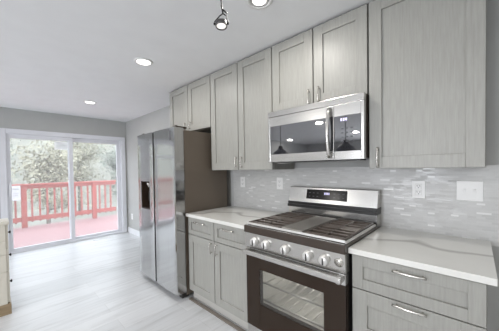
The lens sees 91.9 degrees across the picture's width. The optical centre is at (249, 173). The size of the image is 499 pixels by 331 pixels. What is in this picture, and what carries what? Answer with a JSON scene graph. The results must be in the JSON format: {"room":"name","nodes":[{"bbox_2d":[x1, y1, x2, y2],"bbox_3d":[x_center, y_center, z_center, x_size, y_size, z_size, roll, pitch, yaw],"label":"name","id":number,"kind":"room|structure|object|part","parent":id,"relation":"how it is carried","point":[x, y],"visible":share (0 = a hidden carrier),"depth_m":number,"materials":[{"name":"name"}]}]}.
{"room":"kitchen","nodes":[
{"label":"kitchen","id":0,"kind":"room"},
{"bbox_2d":[0,107,127,231],"bbox_3d":[-5.614,0.183,2.194,0.120,2.381,8.497,0,2,43],"label":"wall","id":1,"kind":"structure","parent":0,"point":[11,118],"depth_m":4.41,"materials":[{"name":"grey paint"}]},
{"bbox_2d":[0,128,126,253],"bbox_3d":[-3.322,0.268,4.530,0.018,2.045,1.895,0,2,43],"label":"door frame","id":2,"kind":"structure","parent":1,"relation":"attached to","point":[3,166],"depth_m":4.11,"materials":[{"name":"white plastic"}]},
{"bbox_2d":[5,133,122,253],"bbox_3d":[-3.353,0.285,4.577,0.130,2.010,1.790,0,2,43],"label":"door","id":3,"kind":"structure","parent":1,"relation":"in","point":[70,141],"depth_m":4.54,"materials":[{"name":"white plastic"}]},
{"bbox_2d":[12,186,20,200],"bbox_3d":[-5.857,0.490,6.053,0.008,0.375,0.170,0,2,43],"label":"paper notice","id":4,"kind":"object","parent":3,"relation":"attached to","point":[16,191],"visible":0.91,"depth_m":6.06,"materials":[{"name":"white paper"}]},
{"bbox_3d":[-3.635,0.301,4.255,0.040,1.940,0.885,0,2,43],"label":"sash","id":5,"kind":"part","parent":3,"relation":"part of","materials":[{"name":"glass"}]},
{"bbox_3d":[-3.099,0.280,4.891,0.040,1.940,0.915,0,2,43],"label":"sash","id":6,"kind":"part","parent":3,"relation":"part of","materials":[{"name":"clear glass"}]},
{"bbox_2d":[0,232,247,330],"bbox_3d":[-2.596,1.426,-0.600,8.352,0.080,8.697,0,2,43],"label":"floor","id":7,"kind":"structure","parent":0,"point":[85,285],"depth_m":2.58,"materials":[{"name":"grey wood"}]},
{"bbox_2d":[0,218,11,316],"bbox_3d":[-2.639,0.894,2.028,0.242,0.876,0.915,0,2,43],"label":"chest","id":8,"kind":"object","parent":7,"relation":"on","point":[5,298],"visible":1,"depth_m":2.25,"materials":[{"name":"beige wood"}]},
{"bbox_3d":[-2.353,0.588,2.336,0.206,0.217,0.018,0,2,43],"label":"drawer","id":9,"kind":"part","parent":8,"relation":"part of","materials":[{"name":"beige paint"}]},
{"bbox_3d":[-2.350,0.809,2.341,0.206,0.215,0.018,0,2,43],"label":"drawer","id":10,"kind":"part","parent":8,"relation":"part of","materials":[{"name":"beige paint"}]},
{"bbox_3d":[-2.346,1.066,2.346,0.206,0.290,0.018,0,2,43],"label":"drawer","id":11,"kind":"part","parent":8,"relation":"part of","materials":[{"name":"beige paint"}]},
{"bbox_2d":[137,125,226,297],"bbox_3d":[-0.827,0.390,2.966,0.895,1.790,0.693,0,2,43],"label":"refrigerator","id":12,"kind":"object","parent":7,"relation":"on","point":[176,176],"visible":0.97,"depth_m":2.60,"materials":[{"name":"silver metal"}]},
{"bbox_3d":[-1.200,0.380,2.915,0.420,1.700,0.107,0,2,43],"label":"door","id":13,"kind":"part","parent":12,"relation":"part of","materials":[{"name":"silver metal"}]},
{"bbox_3d":[-0.868,0.381,2.603,0.459,1.700,0.107,0,2,43],"label":"door","id":14,"kind":"part","parent":12,"relation":"part of","materials":[{"name":"silver metal"}]},
{"bbox_2d":[188,217,247,330],"bbox_3d":[-0.103,0.857,2.407,0.865,0.857,0.666,0,2,43],"label":"base cabinet","id":15,"kind":"object","parent":7,"relation":"on","point":[217,259],"visible":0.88,"depth_m":2.15,"materials":[{"name":"grey laminate"}]},
{"bbox_3d":[-0.470,0.527,2.342,0.412,0.167,0.020,0,2,43],"label":"drawer","id":16,"kind":"part","parent":15,"relation":"part of","materials":[{"name":"grey laminate"}]},
{"bbox_3d":[-0.465,0.903,2.349,0.412,0.574,0.020,0,2,43],"label":"door","id":17,"kind":"part","parent":15,"relation":"part of","materials":[{"name":"grey laminate"}]},
{"bbox_3d":[-0.154,0.528,2.045,0.439,0.167,0.020,0,2,43],"label":"drawer","id":18,"kind":"part","parent":15,"relation":"part of","materials":[{"name":"grey laminate"}]},
{"bbox_3d":[-0.149,0.905,2.053,0.439,0.574,0.020,0,2,43],"label":"door","id":19,"kind":"part","parent":15,"relation":"part of","materials":[{"name":"grey laminate"}]},
{"bbox_2d":[186,206,281,228],"bbox_3d":[-0.110,0.413,2.400,0.874,0.030,0.650,0,2,43],"label":"countertop","id":20,"kind":"structure","parent":15,"relation":"on","point":[233,216],"depth_m":2.34,"materials":[{"name":"white stone"}]},
{"bbox_2d":[243,186,380,330],"bbox_3d":[0.467,0.707,1.815,0.766,1.164,0.723,0,2,43],"label":"gas range","id":21,"kind":"object","parent":7,"relation":"on","point":[299,262],"visible":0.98,"depth_m":1.70,"materials":[{"name":"silver metal"}]},
{"bbox_3d":[0.032,0.495,1.759,0.062,0.062,0.038,0,2,43],"label":"knob","id":22,"kind":"part","parent":21,"relation":"part of","materials":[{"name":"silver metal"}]},
{"bbox_3d":[0.278,1.190,1.616,0.758,0.083,0.039,0,2,43],"label":"storage drawer","id":23,"kind":"part","parent":21,"relation":"part of","materials":[{"name":"silver metal"}]},
{"bbox_3d":[0.109,0.495,1.687,0.062,0.062,0.038,0,2,43],"label":"knob","id":24,"kind":"part","parent":21,"relation":"part of","materials":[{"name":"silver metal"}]},
{"bbox_3d":[0.227,0.496,1.575,0.062,0.062,0.038,0,2,43],"label":"knob","id":25,"kind":"part","parent":21,"relation":"part of","materials":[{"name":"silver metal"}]},
{"bbox_3d":[0.246,0.386,1.579,0.756,0.003,0.018,0,2,43],"label":"trim","id":26,"kind":"part","parent":21,"relation":"part of","materials":[{"name":"silver metal"}]},
{"bbox_2d":[243,246,348,330],"bbox_3d":[0.426,0.843,1.772,0.758,0.589,0.597,0,2,43],"label":"oven","id":27,"kind":"object","parent":21,"relation":"in","point":[285,292],"depth_m":1.67,"materials":[{"name":"silver metal"}]},
{"bbox_3d":[0.262,0.494,1.597,0.762,0.111,0.064,0,2,43],"label":"control panel","id":28,"kind":"part","parent":21,"relation":"part of","materials":[{"name":"silver metal"}]},
{"bbox_3d":[0.349,0.496,1.461,0.062,0.062,0.038,0,2,43],"label":"knob","id":29,"kind":"part","parent":21,"relation":"part of","materials":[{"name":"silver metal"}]},
{"bbox_3d":[0.446,0.376,1.757,0.161,0.044,0.500,0,2,43],"label":"griddle plate","id":30,"kind":"part","parent":21,"relation":"part of","materials":[{"name":"silver metal"}]},
{"bbox_2d":[244,224,378,254],"bbox_3d":[0.451,0.406,1.797,0.766,0.053,0.626,0,2,43],"label":"cooktop","id":31,"kind":"object","parent":21,"relation":"in","point":[325,245],"depth_m":1.53,"materials":[{"name":"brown metal"}]},
{"bbox_3d":[0.427,0.497,1.388,0.062,0.062,0.038,0,2,43],"label":"knob","id":32,"kind":"part","parent":21,"relation":"part of","materials":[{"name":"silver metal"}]},
{"bbox_2d":[352,254,487,330],"bbox_3d":[0.980,0.862,1.390,0.542,0.857,0.665,0,2,43],"label":"base cabinet","id":33,"kind":"object","parent":7,"relation":"on","point":[386,296],"visible":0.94,"depth_m":1.16,"materials":[{"name":"grey laminate"}]},
{"bbox_3d":[0.761,0.651,1.154,0.142,0.012,0.032,0,2,43],"label":"handle","id":34,"kind":"part","parent":33,"relation":"part of","materials":[{"name":"silver metal"}]},
{"bbox_3d":[0.758,0.481,1.151,0.142,0.012,0.032,0,2,43],"label":"handle","id":35,"kind":"part","parent":33,"relation":"part of","materials":[{"name":"silver metal"}]},
{"bbox_3d":[0.779,0.774,1.176,0.536,0.278,0.020,0,2,43],"label":"drawer","id":36,"kind":"part","parent":33,"relation":"part of","materials":[{"name":"grey laminate"}]},
{"bbox_2d":[348,226,497,286],"bbox_3d":[0.980,0.417,1.375,0.578,0.030,0.650,0,2,43],"label":"countertop","id":37,"kind":"structure","parent":33,"relation":"on","point":[470,259],"depth_m":1.25,"materials":[{"name":"white stone"}]},
{"bbox_2d":[0,0,373,121],"bbox_3d":[-2.634,-1.034,-0.651,8.352,0.080,8.697,0,2,43],"label":"ceiling","id":38,"kind":"structure","parent":0,"point":[56,56],"depth_m":2.00,"materials":[{"name":"paint"}]},
{"bbox_2d":[83,100,96,103],"bbox_3d":[-2.417,-1.081,3.656,0.172,0.012,0.172,0,2,43],"label":"recessed light","id":39,"kind":"object","parent":38,"relation":"in","point":[85,101],"visible":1,"depth_m":3.65,"materials":[{"name":"white plastic"}]},
{"bbox_2d":[134,57,152,65],"bbox_3d":[-1.018,-1.074,2.321,0.172,0.012,0.172,0,2,43],"label":"recessed light","id":40,"kind":"object","parent":38,"relation":"in","point":[139,60],"visible":1,"depth_m":2.31,"materials":[{"name":"white plastic"}]},
{"bbox_2d":[213,0,228,30],"bbox_3d":[-0.146,-0.928,1.306,0.100,0.287,0.100,0,2,43],"label":"track light","id":41,"kind":"object","parent":38,"relation":"hanging from","point":[221,24],"visible":1,"depth_m":1.29,"materials":[{"name":"silver metal"}]},
{"bbox_3d":[-0.151,-0.798,1.295,0.052,0.020,0.052,0,2,43],"label":"bulb","id":42,"kind":"part","parent":41,"relation":"part of","materials":[{"name":"white glass"}]},
{"bbox_2d":[246,0,272,9],"bbox_3d":[0.061,-1.074,1.498,0.172,0.012,0.172,0,2,43],"label":"recessed light","id":43,"kind":"object","parent":38,"relation":"in","point":[254,4],"visible":1,"depth_m":1.52,"materials":[{"name":"white plastic"}]},
{"bbox_2d":[126,0,498,330],"bbox_3d":[0.329,0.086,2.505,8.352,2.381,0.100,0,2,43],"label":"wall","id":44,"kind":"structure","parent":0,"point":[157,120],"depth_m":1.43,"materials":[{"name":"grey paint"}]},
{"bbox_2d":[128,227,139,236],"bbox_3d":[-1.471,1.216,4.158,3.232,0.108,0.014,0,2,43],"label":"baseboard","id":45,"kind":"structure","parent":44,"relation":"attached to","point":[130,230],"depth_m":5.01,"materials":[{"name":"white paint"}]},
{"bbox_2d":[169,75,210,132],"bbox_3d":[-0.643,-0.809,3.054,0.881,0.578,0.379,0,2,43],"label":"upper cabinet","id":46,"kind":"object","parent":44,"relation":"attached to","point":[190,104],"visible":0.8,"depth_m":2.88,"materials":[{"name":"grey laminate"}]},
{"bbox_3d":[-0.906,-0.801,3.099,0.431,0.566,0.020,0,2,43],"label":"door","id":47,"kind":"part","parent":46,"relation":"part of","materials":[{"name":"grey laminate"}]},
{"bbox_3d":[-0.584,-0.800,2.797,0.436,0.566,0.020,0,2,43],"label":"door","id":48,"kind":"part","parent":46,"relation":"part of","materials":[{"name":"grey laminate"}]},
{"bbox_2d":[210,47,293,169],"bbox_3d":[-0.011,-0.568,2.463,0.844,1.055,0.372,0,2,43],"label":"upper cabinet","id":49,"kind":"object","parent":44,"relation":"attached to","point":[241,92],"visible":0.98,"depth_m":2.31,"materials":[{"name":"grey laminate"}]},
{"bbox_3d":[-0.262,-0.560,2.502,0.418,1.043,0.020,0,2,43],"label":"door","id":50,"kind":"part","parent":49,"relation":"part of","materials":[{"name":"grey laminate"}]},
{"bbox_3d":[0.046,-0.558,2.213,0.412,1.043,0.020,0,2,43],"label":"door","id":51,"kind":"part","parent":49,"relation":"part of","materials":[{"name":"grey laminate"}]},
{"bbox_2d":[272,3,368,111],"bbox_3d":[0.577,-0.804,1.907,0.766,0.578,0.379,0,2,43],"label":"upper cabinet","id":52,"kind":"object","parent":44,"relation":"attached to","point":[328,60],"visible":0.8,"depth_m":1.74,"materials":[{"name":"grey laminate"}]},
{"bbox_3d":[0.337,-0.796,1.930,0.378,0.566,0.020,0,2,43],"label":"door","id":53,"kind":"part","parent":52,"relation":"part of","materials":[{"name":"grey laminate"}]},
{"bbox_3d":[0.441,-0.571,1.805,0.010,0.118,0.033,0,2,43],"label":"handle","id":54,"kind":"part","parent":52,"relation":"part of","materials":[{"name":"silver metal"}]},
{"bbox_2d":[268,92,368,163],"bbox_3d":[0.552,-0.299,1.879,0.760,0.423,0.461,0,2,43],"label":"microwave","id":55,"kind":"object","parent":52,"relation":"attached to","point":[336,129],"visible":0.95,"depth_m":1.68,"materials":[{"name":"silver metal"}]},
{"bbox_3d":[0.373,-0.278,1.832,0.565,0.365,0.034,0,2,43],"label":"door","id":56,"kind":"part","parent":55,"relation":"part of","materials":[{"name":"silver metal"}]},
{"bbox_3d":[0.441,-0.484,1.761,0.760,0.045,0.034,0,2,43],"label":"vent panel","id":57,"kind":"part","parent":55,"relation":"part of","materials":[{"name":"silver metal"}]},
{"bbox_3d":[0.529,-0.274,1.625,0.025,0.342,0.057,0,2,43],"label":"handle","id":58,"kind":"part","parent":55,"relation":"part of","materials":[{"name":"silver metal"}]},
{"bbox_3d":[0.642,-0.265,1.576,0.171,0.232,0.030,0,2,43],"label":"control glass","id":59,"kind":"part","parent":55,"relation":"part of","materials":[{"name":"grey glass"}]},
{"bbox_3d":[0.651,-0.276,1.571,0.193,0.365,0.034,0,2,43],"label":"control panel","id":60,"kind":"part","parent":55,"relation":"part of","materials":[{"name":"silver metal"}]},
{"bbox_3d":[0.500,-0.576,1.750,0.010,0.118,0.033,0,2,43],"label":"handle","id":61,"kind":"part","parent":52,"relation":"part of","materials":[{"name":"silver metal"}]},
{"bbox_3d":[0.617,-0.795,1.667,0.374,0.566,0.020,0,2,43],"label":"door","id":62,"kind":"part","parent":52,"relation":"part of","materials":[{"name":"grey laminate"}]},
{"bbox_2d":[233,165,498,246],"bbox_3d":[0.771,0.183,2.018,2.640,0.475,0.008,0,2,43],"label":"backsplash","id":63,"kind":"structure","parent":44,"relation":"attached to","point":[440,212],"depth_m":1.70,"materials":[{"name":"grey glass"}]},
{"bbox_2d":[240,177,244,186],"bbox_3d":[-0.078,0.095,2.801,0.074,0.120,0.009,0,2,43],"label":"wall outlet","id":64,"kind":"object","parent":63,"relation":"attached to","point":[242,179],"visible":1,"depth_m":2.80,"materials":[{"name":"white plastic"}]},
{"bbox_2d":[277,178,282,189],"bbox_3d":[0.306,0.099,2.441,0.074,0.120,0.009,0,2,43],"label":"wall outlet","id":65,"kind":"object","parent":63,"relation":"attached to","point":[279,180],"visible":1,"depth_m":2.43,"materials":[{"name":"white plastic"}]},
{"bbox_2d":[412,181,424,198],"bbox_3d":[1.152,0.107,1.645,0.074,0.120,0.009,0,2,43],"label":"wall outlet","id":66,"kind":"object","parent":63,"relation":"attached to","point":[418,187],"visible":1,"depth_m":1.64,"materials":[{"name":"white plastic"}]},
{"bbox_2d":[415,184,421,188],"bbox_3d":[1.150,0.086,1.643,0.034,0.032,0.004,0,2,43],"label":"receptacle","id":67,"kind":"object","parent":66,"relation":"attached to","point":[417,186],"depth_m":1.64,"materials":[{"name":"white plastic"}]},
{"bbox_2d":[415,190,421,194],"bbox_3d":[1.151,0.128,1.644,0.034,0.032,0.004,0,2,43],"label":"receptacle","id":68,"kind":"object","parent":66,"relation":"attached to","point":[417,192],"depth_m":1.64,"materials":[{"name":"white plastic"}]},
{"bbox_2d":[457,181,482,201],"bbox_3d":[1.337,0.105,1.466,0.120,0.120,0.016,0,2,43],"label":"light switch","id":69,"kind":"object","parent":63,"relation":"attached to","point":[466,190],"visible":1,"depth_m":1.47,"materials":[{"name":"white plastic"}]},
{"bbox_2d":[369,0,486,168],"bbox_3d":[1.056,-0.563,1.460,0.536,1.055,0.372,0,2,43],"label":"upper cabinet","id":70,"kind":"object","parent":44,"relation":"attached to","point":[428,58],"visible":1,"depth_m":1.33,"materials":[{"name":"grey laminate"}]},
{"bbox_3d":[0.791,-0.101,1.492,0.010,0.128,0.033,0,2,43],"label":"handle","id":71,"kind":"part","parent":70,"relation":"part of","materials":[{"name":"silver metal"}]},
{"label":"outside","id":72,"kind":"structure","parent":0,"visible":0},
{"bbox_2d":[13,202,116,227],"bbox_3d":[-20.513,2.655,26.247,54.168,0.100,90.000,0,2,43],"label":"ground","id":73,"kind":"structure","parent":72,"point":[114,204],"depth_m":15.74,"materials":[{"name":"green plant"}]},
{"bbox_2d":[10,138,22,183],"bbox_3d":[-14.857,-0.468,12.825,3.670,6.532,4.128,0,2,43],"label":"tree","id":74,"kind":"object","parent":73,"relation":"on","point":[10,138],"visible":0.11,"depth_m":13.78,"materials":[{"name":"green plant"}]},
{"bbox_2d":[10,139,91,223],"bbox_3d":[-8.185,0.571,10.149,2.810,4.356,2.476,-1,1,-23],"label":"tree","id":75,"kind":"object","parent":73,"relation":"on","point":[53,172],"visible":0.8,"depth_m":9.85,"materials":[{"name":"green plant"}]},
{"bbox_2d":[50,141,113,210],"bbox_3d":[-11.655,-0.877,16.961,3.514,7.078,4.509,0,2,43],"label":"tree","id":76,"kind":"object","parent":73,"relation":"on","point":[94,152],"visible":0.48,"depth_m":16.79,"materials":[{"name":"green plant"}]},
{"bbox_2d":[90,144,116,196],"bbox_3d":[-6.742,0.270,12.870,2.337,4.806,3.086,0,2,43],"label":"tree","id":77,"kind":"object","parent":73,"relation":"on","point":[112,161],"visible":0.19,"depth_m":12.22,"materials":[{"name":"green plant"}]},
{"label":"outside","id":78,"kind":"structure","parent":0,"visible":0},
{"bbox_2d":[13,214,117,247],"bbox_3d":[-4.800,1.427,5.319,2.968,0.060,8.100,0,2,43],"label":"deck","id":79,"kind":"object","parent":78,"point":[37,234],"visible":0.22,"depth_m":5.91,"materials":[{"name":"red wood"}]},
{"bbox_2d":[12,180,115,227],"bbox_3d":[-6.416,0.851,5.582,0.150,1.130,6.100,0,2,43],"label":"deck railing","id":80,"kind":"object","parent":79,"relation":"on","point":[24,219],"visible":0.94,"depth_m":6.75,"materials":[{"name":"red wood"}]},
{"bbox_3d":[-5.816,0.851,6.227,0.110,1.085,0.110,0,2,43],"label":"post","id":81,"kind":"part","parent":80,"relation":"part of","materials":[{"name":"red wood"}]},
{"bbox_3d":[-6.424,0.309,5.571,0.150,0.045,6.100,0,2,43],"label":"rail","id":82,"kind":"part","parent":80,"relation":"part of","materials":[{"name":"red wood"}]},
{"bbox_3d":[-6.410,1.204,5.589,0.040,0.115,6.100,0,2,43],"label":"rail","id":83,"kind":"part","parent":80,"relation":"part of","materials":[{"name":"red wood"}]},
{"bbox_3d":[-6.423,0.374,5.572,0.040,0.085,6.100,0,2,43],"label":"rail","id":84,"kind":"part","parent":80,"relation":"part of","materials":[{"name":"red wood"}]},
{"bbox_3d":[-4.741,0.811,7.370,0.110,1.085,0.110,0,2,43],"label":"post","id":85,"kind":"part","parent":80,"relation":"part of","materials":[{"name":"red wood"}]},
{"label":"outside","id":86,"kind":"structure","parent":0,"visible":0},
{"bbox_2d":[10,138,116,211],"bbox_3d":[-23.569,-2.605,28.937,26.000,10.600,90.000,0,2,43],"label":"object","id":87,"kind":"structure","parent":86,"point":[15,142],"depth_m":22.64,"materials":[{"name":"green plant"}]}
]}

